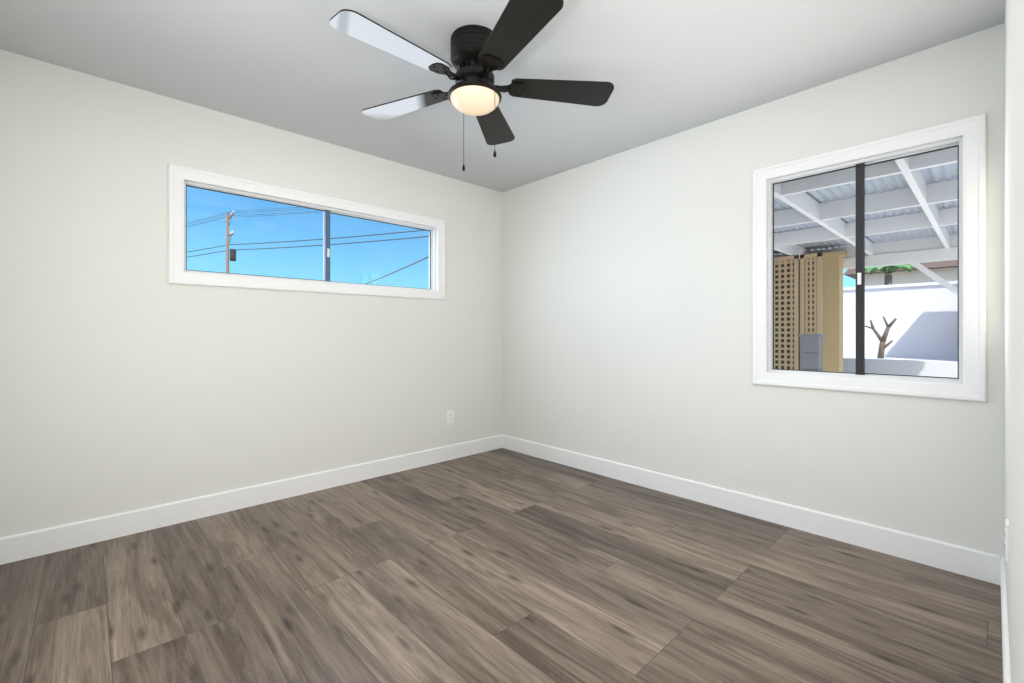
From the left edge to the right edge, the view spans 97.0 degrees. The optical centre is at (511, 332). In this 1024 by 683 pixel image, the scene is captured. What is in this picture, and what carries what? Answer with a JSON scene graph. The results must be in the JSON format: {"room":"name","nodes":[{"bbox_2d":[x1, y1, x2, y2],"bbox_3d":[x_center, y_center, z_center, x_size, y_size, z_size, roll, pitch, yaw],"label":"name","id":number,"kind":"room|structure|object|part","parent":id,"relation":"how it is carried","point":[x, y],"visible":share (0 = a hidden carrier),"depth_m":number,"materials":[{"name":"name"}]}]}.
{"room":"empty bedroom","nodes":[
{"label":"empty bedroom","id":0,"kind":"room"},
{"bbox_2d":[0,49,501,537],"bbox_3d":[-1.362,-0.125,3.241,3.630,2.440,0.140,0,0,-43],"label":"wall","id":1,"kind":"structure","parent":0,"point":[131,378],"depth_m":2.61,"materials":[{"name":"white paint"}]},
{"bbox_2d":[0,435,499,564],"bbox_3d":[-1.310,1.032,3.186,3.350,0.125,0.013,0,0,-43],"label":"baseboard","id":2,"kind":"structure","parent":1,"relation":"attached to","point":[26,545],"depth_m":2.71,"materials":[{"name":"white paint"}]},
{"bbox_2d":[168,163,444,299],"bbox_3d":[-1.297,-0.624,3.261,1.898,0.685,0.120,0,0,-43],"label":"window","id":3,"kind":"structure","parent":1,"relation":"in","point":[327,211],"depth_m":3.03,"materials":[{"name":"white plastic"}]},
{"bbox_2d":[447,410,453,423],"bbox_3d":[-0.534,0.727,3.918,0.072,0.116,0.009,0,0,-43],"label":"outlet","id":4,"kind":"object","parent":1,"relation":"attached to","point":[450,416],"visible":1,"depth_m":3.92,"materials":[{"name":"white plastic"}]},
{"bbox_2d":[0,448,1002,682],"bbox_3d":[-0.199,1.145,2.004,3.630,0.100,3.537,0,0,-43],"label":"floor","id":5,"kind":"structure","parent":0,"point":[501,565],"depth_m":1.88,"materials":[{"name":"brown wood"}]},
{"bbox_2d":[0,0,1005,191],"bbox_3d":[-0.199,-1.420,2.004,3.630,0.150,3.537,0,0,-43],"label":"ceiling","id":6,"kind":"structure","parent":0,"point":[666,68],"depth_m":2.22,"materials":[{"name":"white paint"}]},
{"bbox_2d":[329,0,613,170],"bbox_3d":[-0.201,-1.059,2.051,1.214,0.572,1.266,0,0,-43],"label":"ceiling fan","id":7,"kind":"object","parent":6,"relation":"hanging from","point":[480,54],"visible":1,"depth_m":1.99,"materials":[{"name":"black metal"}]},
{"bbox_3d":[-0.171,-1.049,2.083,0.226,0.060,0.226,0,0,-43],"label":"lamp shade","id":8,"kind":"part","parent":7,"relation":"part of","materials":[{"name":"white glass"}]},
{"bbox_2d":[502,23,1004,556],"bbox_3d":[1.073,-0.125,3.199,0.140,2.440,3.257,0,0,-43],"label":"wall","id":9,"kind":"structure","parent":0,"point":[626,307],"depth_m":2.83,"materials":[{"name":"white paint"}]},
{"bbox_2d":[500,434,991,582],"bbox_3d":[1.021,1.032,3.142,0.013,0.125,3.210,0,0,-43],"label":"baseboard","id":10,"kind":"structure","parent":9,"relation":"attached to","point":[976,564],"depth_m":2.55,"materials":[{"name":"white paint"}]},
{"bbox_2d":[753,113,985,401],"bbox_3d":[1.799,-0.333,2.382,0.120,1.276,0.962,0,0,-43],"label":"window","id":11,"kind":"structure","parent":9,"relation":"in","point":[860,194],"depth_m":2.27,"materials":[{"name":"white plastic"}]},
{"bbox_2d":[1005,0,1023,682],"bbox_3d":[0.964,-0.125,0.766,3.630,2.440,0.140,0,0,-43],"label":"wall","id":12,"kind":"structure","parent":0,"point":[1014,265],"depth_m":1.04,"materials":[{"name":"white paint"}]},
{"bbox_2d":[992,554,1010,682],"bbox_3d":[0.912,1.032,0.822,3.350,0.125,0.013,0,0,-43],"label":"baseboard","id":13,"kind":"structure","parent":12,"relation":"attached to","point":[998,563],"depth_m":1.62,"materials":[{"name":"white paint"}]},
{"bbox_2d":[1005,519,1008,562],"bbox_3d":[1.565,0.655,1.433,0.072,0.116,0.009,0,0,-43],"label":"outlet","id":14,"kind":"object","parent":12,"relation":"attached to","point":[1007,540],"visible":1,"depth_m":1.41,"materials":[{"name":"white plastic"}]},
{"label":"outside","id":15,"kind":"structure","parent":0,"visible":0},
{"bbox_3d":[-6.722,1.255,18.692,70.000,0.280,110.000,0,0,-43],"label":"ground","id":16,"kind":"structure","parent":15,"visible":0},
{"bbox_2d":[188,207,428,283],"bbox_3d":[-20.106,-3.595,31.353,33.265,9.420,76.013,0,0,-43],"label":"utility pole","id":17,"kind":"object","parent":16,"relation":"on","point":[232,251],"depth_m":30.58,"materials":[{"name":"brown"}]},
{"bbox_2d":[774,255,798,369],"bbox_3d":[3.817,-0.005,6.894,0.050,2.240,0.950,0,0,-43],"label":"lattice screen","id":18,"kind":"object","parent":16,"relation":"on","point":[791,311],"depth_m":6.65,"materials":[{"name":"beige wood"}]},
{"bbox_2d":[800,253,821,352],"bbox_3d":[4.259,-0.005,6.452,0.050,2.240,0.260,0,0,-43],"label":"lattice screen","id":19,"kind":"object","parent":16,"relation":"on","point":[804,272],"depth_m":6.44,"materials":[{"name":"beige wood"}]},
{"bbox_2d":[775,251,847,371],"bbox_3d":[3.328,-0.045,8.472,0.350,2.320,4.760,0,0,-43],"label":"wall","id":20,"kind":"structure","parent":16,"relation":"on","point":[836,364],"depth_m":6.79,"materials":[{"name":"brown wood"}]},
{"bbox_2d":[798,334,824,370],"bbox_3d":[3.925,0.562,5.939,0.250,1.105,0.250,0,0,-43],"label":"pier","id":21,"kind":"structure","parent":16,"relation":"on","point":[814,352],"depth_m":5.86,"materials":[{"name":"grey concrete"}]},
{"bbox_2d":[774,147,957,295],"bbox_3d":[2.776,-0.105,5.489,5.480,2.441,4.953,0,0,-43],"label":"patio cover","id":22,"kind":"object","parent":16,"relation":"on","point":[849,179],"depth_m":4.71,"materials":[{"name":"white"}]},
{"bbox_2d":[854,264,917,284],"bbox_3d":[7.619,-0.129,9.255,0.988,2.488,1.027,0,0,-43],"label":"palm tree","id":23,"kind":"object","parent":16,"relation":"on","point":[890,268],"depth_m":9.18,"materials":[{"name":"green plant"}]},
{"bbox_2d":[843,281,957,358],"bbox_3d":[7.499,0.130,7.356,0.260,1.970,12.000,0,0,-43],"label":"wall","id":24,"kind":"structure","parent":16,"relation":"on","point":[913,321],"depth_m":7.87,"materials":[{"name":"white paint"}]},
{"bbox_2d":[843,260,957,285],"bbox_3d":[15.880,-0.845,10.703,6.600,3.920,12.000,0,0,-43],"label":"house","id":25,"kind":"structure","parent":16,"relation":"on","point":[944,268],"depth_m":11.94,"materials":[{"name":"beige"}]},
{"bbox_2d":[843,356,957,377],"bbox_3d":[6.989,0.770,6.876,1.200,0.690,12.000,0,0,-43],"label":"slab","id":26,"kind":"object","parent":16,"relation":"on","point":[941,366],"depth_m":7.03,"materials":[{"name":"white concrete"}]},
{"bbox_2d":[865,317,896,358],"bbox_3d":[6.175,0.075,7.600,0.095,0.709,0.439,0,0,-43],"label":"tree","id":27,"kind":"object","parent":26,"relation":"on","point":[881,350],"depth_m":7.55,"materials":[{"name":"brown plant"}]}
]}

